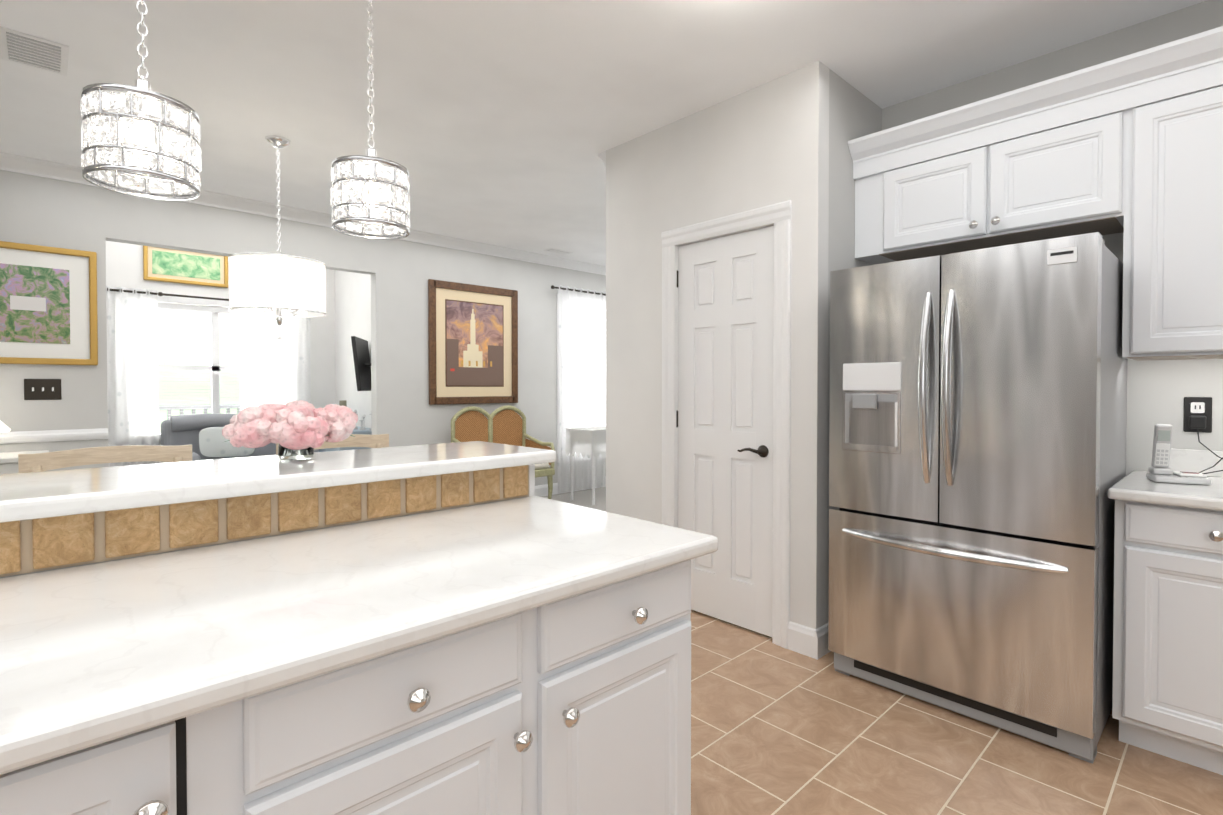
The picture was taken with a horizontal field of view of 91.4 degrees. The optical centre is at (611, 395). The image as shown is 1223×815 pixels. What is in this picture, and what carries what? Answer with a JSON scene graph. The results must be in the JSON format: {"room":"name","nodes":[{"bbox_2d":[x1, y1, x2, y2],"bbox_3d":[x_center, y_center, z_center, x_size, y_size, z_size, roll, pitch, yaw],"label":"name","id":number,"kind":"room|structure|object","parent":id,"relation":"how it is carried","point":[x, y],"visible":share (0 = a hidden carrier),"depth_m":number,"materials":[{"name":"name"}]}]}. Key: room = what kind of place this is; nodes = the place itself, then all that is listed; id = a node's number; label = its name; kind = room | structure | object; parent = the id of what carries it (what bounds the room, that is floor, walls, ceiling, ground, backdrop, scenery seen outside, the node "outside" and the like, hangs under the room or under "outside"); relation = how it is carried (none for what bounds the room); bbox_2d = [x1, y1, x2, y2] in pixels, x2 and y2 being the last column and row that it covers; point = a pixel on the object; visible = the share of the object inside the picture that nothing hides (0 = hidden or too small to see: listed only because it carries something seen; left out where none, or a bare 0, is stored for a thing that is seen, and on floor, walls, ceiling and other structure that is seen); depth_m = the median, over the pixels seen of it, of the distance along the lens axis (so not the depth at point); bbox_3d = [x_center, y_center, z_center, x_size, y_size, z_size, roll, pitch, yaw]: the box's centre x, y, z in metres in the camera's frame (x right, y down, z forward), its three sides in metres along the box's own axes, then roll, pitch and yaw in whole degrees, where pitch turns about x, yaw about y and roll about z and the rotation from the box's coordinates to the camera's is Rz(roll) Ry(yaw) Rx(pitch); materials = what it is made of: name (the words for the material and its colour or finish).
{"room":"kitchen","nodes":[
{"label":"kitchen","id":0,"kind":"room"},
{"bbox_2d":[0,170,605,485],"bbox_3d":[-2.729,-0.345,5.061,9.400,3.050,0.120,-1,1,-43],"label":"wall","id":1,"kind":"structure","parent":0,"point":[40,211],"depth_m":5.59,"materials":[{"name":"grey paint"}]},
{"bbox_2d":[24,379,61,399],"bbox_3d":[-3.784,-0.039,3.975,0.180,0.140,0.016,-1,1,-43],"label":"switch plate","id":2,"kind":"object","parent":1,"relation":"attached to","point":[42,389],"visible":1,"depth_m":3.97,"materials":[{"name":"brown metal"}]},
{"bbox_2d":[0,241,97,364],"bbox_3d":[-3.983,-0.594,3.765,1.124,0.785,0.030,-1,1,-43],"label":"framed picture","id":3,"kind":"object","parent":1,"relation":"attached to","point":[48,306],"visible":0.98,"depth_m":3.98,"materials":[{"name":"gold metal"}]},
{"bbox_2d":[0,428,107,443],"bbox_3d":[-4.818,0.287,2.994,3.513,0.075,0.030,-1,1,-43],"label":"trim","id":4,"kind":"structure","parent":1,"relation":"attached to","point":[48,436],"depth_m":3.99,"materials":[{"name":"white wood"}]},
{"bbox_2d":[106,286,158,466],"bbox_3d":[-4.662,0.061,5.717,0.517,2.180,0.081,-1,1,-43],"label":"curtain","id":5,"kind":"object","parent":1,"relation":"hanging from","point":[132,361],"visible":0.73,"depth_m":5.75,"materials":[{"name":"white fabric"}]},
{"bbox_2d":[143,246,227,287],"bbox_3d":[-4.324,-1.320,6.087,0.710,0.370,0.030,-1,1,-43],"label":"framed picture","id":6,"kind":"object","parent":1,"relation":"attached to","point":[177,266],"visible":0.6,"depth_m":6.07,"materials":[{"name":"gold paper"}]},
{"bbox_2d":[157,294,239,437],"bbox_3d":[-4.165,-0.278,6.292,1.680,1.460,0.120,-1,1,-43],"label":"sunroom window","id":7,"kind":"structure","parent":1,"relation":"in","point":[215,368],"depth_m":6.26,"materials":[{"name":"white"}]},
{"bbox_2d":[158,292,315,410],"bbox_3d":[-3.934,0.051,6.403,1.477,2.180,0.081,-1,1,-43],"label":"curtain","id":8,"kind":"object","parent":1,"relation":"hanging from","point":[271,371],"visible":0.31,"depth_m":6.58,"materials":[{"name":"white fabric"}]},
{"bbox_2d":[0,152,605,274],"bbox_3d":[-2.663,-1.511,4.973,9.400,0.095,0.075,-1,1,-43],"label":"crown molding","id":9,"kind":"structure","parent":1,"relation":"attached to","point":[37,167],"depth_m":4.92,"materials":[{"name":"white"}]},
{"bbox_2d":[351,336,370,390],"bbox_3d":[-2.517,-0.309,6.045,0.401,0.530,0.569,-1,1,-43],"label":"television","id":10,"kind":"object","parent":1,"relation":"attached to","point":[361,357],"visible":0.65,"depth_m":5.92,"materials":[{"name":"black plastic"}]},
{"bbox_2d":[428,279,517,404],"bbox_3d":[-1.409,-0.526,6.196,1.038,1.230,0.030,-1,1,-43],"label":"framed picture","id":11,"kind":"object","parent":1,"relation":"attached to","point":[473,344],"visible":1,"depth_m":6.16,"materials":[{"name":"brown wood"}]},
{"bbox_2d":[527,476,605,496],"bbox_3d":[-0.714,1.089,6.890,3.986,0.130,0.016,-1,1,-43],"label":"baseboard","id":12,"kind":"structure","parent":1,"relation":"attached to","point":[540,490],"depth_m":6.84,"materials":[{"name":"white wood"}]},
{"bbox_2d":[551,285,605,493],"bbox_3d":[-0.061,-0.073,7.404,1.747,2.400,0.081,-1,1,-43],"label":"curtain","id":13,"kind":"object","parent":1,"relation":"hanging from","point":[581,357],"visible":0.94,"depth_m":7.09,"materials":[{"name":"white fabric"}]},
{"bbox_2d":[557,294,605,461],"bbox_3d":[-0.205,-0.203,7.342,1.160,1.960,0.029,-1,1,-43],"label":"window","id":14,"kind":"structure","parent":1,"relation":"in","point":[557,382],"depth_m":6.95,"materials":[{"name":"white"}]},
{"bbox_2d":[543,487,605,511],"bbox_3d":[-1.761,1.234,4.058,9.640,0.080,2.940,-1,1,-43],"label":"floor","id":15,"kind":"structure","parent":0,"point":[583,498],"depth_m":6.69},
{"bbox_2d":[0,450,48,474],"bbox_3d":[-4.138,0.790,3.313,1.490,0.830,0.470,-1,1,-43],"label":"buffet","id":16,"kind":"object","parent":15,"relation":"on","point":[9,463],"visible":0.15,"depth_m":3.56,"materials":[{"name":"white paint"}]},
{"bbox_2d":[0,421,10,432],"bbox_3d":[-3.898,0.118,3.537,0.480,0.506,0.480,-1,1,-43],"label":"table lamp","id":17,"kind":"object","parent":16,"relation":"on","point":[4,428],"visible":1,"depth_m":3.64,"materials":[{"name":"white fabric"}]},
{"bbox_2d":[451,405,554,498],"bbox_3d":[-1.064,0.640,5.933,0.884,1.059,0.562,-1,1,-43],"label":"settee","id":18,"kind":"object","parent":15,"relation":"on","point":[506,424],"visible":0.44,"depth_m":6.09,"materials":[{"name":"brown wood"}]},
{"bbox_2d":[565,426,605,504],"bbox_3d":[-0.090,0.761,6.665,0.728,0.796,0.454,-1,1,-43],"label":"table","id":19,"kind":"object","parent":15,"relation":"on","point":[589,441],"visible":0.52,"depth_m":6.37,"materials":[{"name":"white wood"}]},
{"bbox_2d":[0,0,1206,265],"bbox_3d":[0.082,-1.567,2.065,9.640,0.100,8.310,-1,1,-43],"label":"ceiling","id":20,"kind":"structure","parent":0,"point":[502,122],"depth_m":2.83,"materials":[{"name":"paint"}]},
{"bbox_2d":[0,26,68,75],"bbox_3d":[-2.565,-1.520,2.655,0.220,0.010,0.340,-1,1,-43],"label":"ceiling vent","id":21,"kind":"object","parent":20,"relation":"in","point":[32,51],"visible":1,"depth_m":2.64,"materials":[{"name":"white metal"}]},
{"bbox_2d":[80,0,201,200],"bbox_3d":[-1.183,-1.018,1.505,0.239,0.978,0.241,-1,1,-43],"label":"pendant light","id":22,"kind":"object","parent":20,"relation":"hanging from","point":[167,152],"visible":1,"depth_m":1.44,"materials":[{"name":"glass"}]},
{"bbox_2d":[228,135,326,344],"bbox_3d":[-2.007,-0.920,3.603,0.516,1.234,0.516,-1,1,-43],"label":"chandelier","id":23,"kind":"object","parent":20,"relation":"hanging from","point":[278,143],"visible":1,"depth_m":3.56,"materials":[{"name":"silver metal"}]},
{"bbox_2d":[330,0,409,239],"bbox_3d":[-0.781,-1.024,1.939,0.239,0.978,0.241,-1,1,-43],"label":"pendant light","id":24,"kind":"object","parent":20,"relation":"hanging from","point":[366,194],"visible":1,"depth_m":1.86,"materials":[{"name":"white glass"}]},
{"bbox_2d":[544,248,572,254],"bbox_3d":[-0.585,-1.576,6.559,0.300,0.010,0.140,-1,1,-43],"label":"ceiling vent","id":25,"kind":"object","parent":20,"relation":"in","point":[557,251],"visible":1,"depth_m":6.53,"materials":[{"name":"white metal"}]},
{"bbox_2d":[606,61,881,628],"bbox_3d":[0.706,-0.168,3.500,0.690,2.740,1.430,-1,1,-43],"label":"wall","id":26,"kind":"structure","parent":0,"point":[787,137],"depth_m":3.00,"materials":[{"name":"paint"}]},
{"bbox_2d":[598,151,605,166],"bbox_3d":[1.255,-1.512,5.033,3.620,0.095,0.075,-1,1,-43],"label":"crown molding","id":27,"kind":"structure","parent":26,"relation":"attached to","point":[602,155],"depth_m":3.78,"materials":[{"name":"white paint"}]},
{"bbox_2d":[676,226,773,636],"bbox_3d":[0.581,0.180,3.155,0.102,2.030,0.636,-1,1,-43],"label":"pantry door","id":28,"kind":"structure","parent":26,"relation":"in","point":[724,411],"depth_m":3.13,"materials":[{"name":"white wood"}]},
{"bbox_2d":[661,200,791,648],"bbox_3d":[0.605,0.140,3.168,0.118,2.135,0.810,-1,1,-43],"label":"door frame","id":29,"kind":"structure","parent":26,"relation":"attached to","point":[777,216],"depth_m":2.90,"materials":[{"name":"white wood"}]},
{"bbox_2d":[811,622,829,659],"bbox_3d":[1.197,1.145,2.987,0.706,0.130,0.016,-1,1,-43],"label":"baseboard","id":30,"kind":"structure","parent":26,"relation":"attached to","point":[819,637],"depth_m":2.76,"materials":[{"name":"white wood"}]},
{"bbox_2d":[691,610,1222,814],"bbox_3d":[0.025,1.292,0.031,6.710,0.080,5.370,-1,1,-43],"label":"floor","id":31,"kind":"structure","parent":0,"point":[777,729],"depth_m":2.01,"materials":[{"name":"beige tile"}]},
{"bbox_2d":[18,445,191,472],"bbox_3d":[-1.408,0.697,1.709,0.474,1.067,0.504,-1,1,-43],"label":"stool","id":32,"kind":"object","parent":31,"relation":"on","point":[38,462],"visible":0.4,"depth_m":1.85,"materials":[{"name":"brown wood"}]},
{"bbox_2d":[276,434,388,454],"bbox_3d":[-0.924,0.690,2.165,0.474,1.067,0.504,-1,1,-43],"label":"stool","id":33,"kind":"object","parent":31,"relation":"on","point":[371,441],"visible":0.08,"depth_m":2.39,"materials":[{"name":"brown wood"}]},
{"bbox_2d":[0,457,717,814],"bbox_3d":[-1.387,0.736,0.559,3.499,1.017,1.072,-1,1,-43],"label":"kitchen island","id":34,"kind":"object","parent":31,"relation":"on","point":[474,627],"depth_m":1.01,"materials":[{"name":"white stone"}]},
{"bbox_2d":[0,441,556,516],"bbox_3d":[-1.583,0.204,0.839,3.460,0.039,0.465,-1,1,-43],"label":"island countertop","id":35,"kind":"structure","parent":34,"relation":"on","point":[32,492],"depth_m":1.37,"materials":[{"name":"white stone"}]},
{"bbox_2d":[222,400,357,459],"bbox_3d":[-0.867,0.094,1.633,0.332,0.159,0.253,-1,1,-43],"label":"flower arrangement","id":36,"kind":"object","parent":35,"relation":"on","point":[299,430],"visible":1,"depth_m":1.55,"materials":[{"name":"pink plant"}]},
{"bbox_2d":[828,232,1126,763],"bbox_3d":[1.505,0.336,2.498,0.853,1.762,0.905,-1,1,-43],"label":"fridge","id":37,"kind":"object","parent":31,"relation":"on","point":[977,434],"visible":1,"depth_m":2.18,"materials":[{"name":"grey metal"}]},
{"bbox_2d":[1112,500,1222,774],"bbox_3d":[2.277,0.790,1.906,0.607,0.870,0.975,-1,1,-43],"label":"base cabinet","id":38,"kind":"object","parent":31,"relation":"on","point":[1168,634],"depth_m":1.96,"materials":[{"name":"grey paint"},{"name":"polished nickel"}]},
{"bbox_2d":[1107,470,1222,511],"bbox_3d":[2.637,0.342,1.492,0.641,0.038,2.090,-1,1,-43],"label":"countertop","id":39,"kind":"structure","parent":38,"relation":"on","point":[1135,488],"depth_m":1.98,"materials":[{"name":"white stone"}]},
{"bbox_2d":[1146,424,1210,484],"bbox_3d":[2.043,0.208,2.154,0.150,0.208,0.110,0,1,29],"label":"cordless phone","id":40,"kind":"object","parent":39,"relation":"on","point":[1159,470],"visible":1,"depth_m":2.16,"materials":[{"name":"white plastic"}]},
{"bbox_2d":[1198,457,1222,472],"bbox_3d":[2.221,0.162,2.247,0.211,0.294,0.261,-1,1,-43],"label":"phone cord","id":41,"kind":"object","parent":40,"relation":"attached to","point":[1212,466],"visible":0.27,"depth_m":2.26,"materials":[{"name":"white plastic"}]},
{"bbox_2d":[882,0,1222,474],"bbox_3d":[2.387,-0.151,2.309,0.120,2.740,5.470,-1,1,-43],"label":"wall","id":42,"kind":"structure","parent":0,"point":[1158,391],"depth_m":2.45,"materials":[{"name":"grey paint"}]},
{"bbox_2d":[852,82,1127,264],"bbox_3d":[1.677,-0.917,2.713,0.338,0.470,1.028,-1,1,-43],"label":"upper cabinet","id":43,"kind":"object","parent":42,"relation":"attached to","point":[1057,169],"depth_m":2.52,"materials":[{"name":"white wood"}]},
{"bbox_2d":[1116,54,1222,360],"bbox_3d":[2.385,-0.640,1.967,0.338,1.002,1.035,-1,1,-43],"label":"upper cabinet","id":44,"kind":"object","parent":42,"relation":"attached to","point":[1130,146],"depth_m":2.13,"materials":[{"name":"white wood"}]},
{"bbox_2d":[1168,448,1222,475],"bbox_3d":[2.895,0.270,1.670,0.020,0.100,1.995,-1,1,-43],"label":"backsplash","id":45,"kind":"structure","parent":42,"relation":"attached to","point":[1188,460],"depth_m":2.32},
{"bbox_2d":[1183,397,1222,473],"bbox_3d":[2.207,0.159,2.259,0.216,0.302,0.202,-1,1,-43],"label":"outlet","id":46,"kind":"object","parent":42,"relation":"attached to","point":[1197,414],"visible":0.9,"depth_m":2.31,"materials":[{"name":"black plastic"}]},
{"bbox_3d":[-3.633,1.212,5.639,2.790,0.080,1.930,-1,1,-43],"label":"floor","id":47,"kind":"structure","parent":0,"visible":0},
{"bbox_2d":[161,413,318,462],"bbox_3d":[-3.664,0.673,5.919,1.200,0.990,0.870,-1,1,-43],"label":"armchair","id":48,"kind":"object","parent":47,"relation":"on","point":[178,430],"visible":0.1,"depth_m":5.79,"materials":[{"name":"grey fabric"}]},
{"bbox_2d":[199,427,254,456],"bbox_3d":[-3.747,0.454,5.830,0.147,0.295,0.480,1,1,40],"label":"dotted pillow","id":49,"kind":"object","parent":48,"relation":"on","point":[212,442],"visible":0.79,"depth_m":5.72,"materials":[{"name":"white fabric"}]},
{"bbox_2d":[319,426,371,451],"bbox_3d":[-2.812,0.753,6.242,0.440,0.820,1.070,-1,1,-43],"label":"console","id":50,"kind":"object","parent":47,"relation":"on","point":[366,431],"depth_m":5.88,"materials":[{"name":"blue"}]},
{"bbox_2d":[339,400,346,406],"bbox_3d":[-2.868,0.198,6.381,0.088,0.284,0.090,-1,1,-43],"label":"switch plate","id":51,"kind":"object","parent":50,"relation":"on","point":[343,402],"depth_m":6.36,"materials":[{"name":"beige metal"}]},
{"bbox_2d":[353,410,371,429],"bbox_3d":[-2.546,0.245,6.066,0.352,0.199,0.140,1,1,44],"label":"candle holder","id":52,"kind":"object","parent":50,"relation":"on","point":[363,416],"depth_m":5.99,"materials":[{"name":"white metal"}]},
{"label":"outside","id":53,"kind":"structure","parent":0,"visible":0},
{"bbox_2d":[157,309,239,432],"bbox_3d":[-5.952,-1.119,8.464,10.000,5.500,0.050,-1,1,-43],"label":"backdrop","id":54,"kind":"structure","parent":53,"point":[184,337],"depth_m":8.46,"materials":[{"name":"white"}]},
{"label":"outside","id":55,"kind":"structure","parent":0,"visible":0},
{"bbox_2d":[158,404,239,419],"bbox_3d":[-4.871,0.808,7.346,5.000,1.480,0.500,-1,1,-43],"label":"deck railing","id":56,"kind":"object","parent":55,"point":[183,407],"depth_m":7.21,"materials":[{"name":"grey"}]}
]}

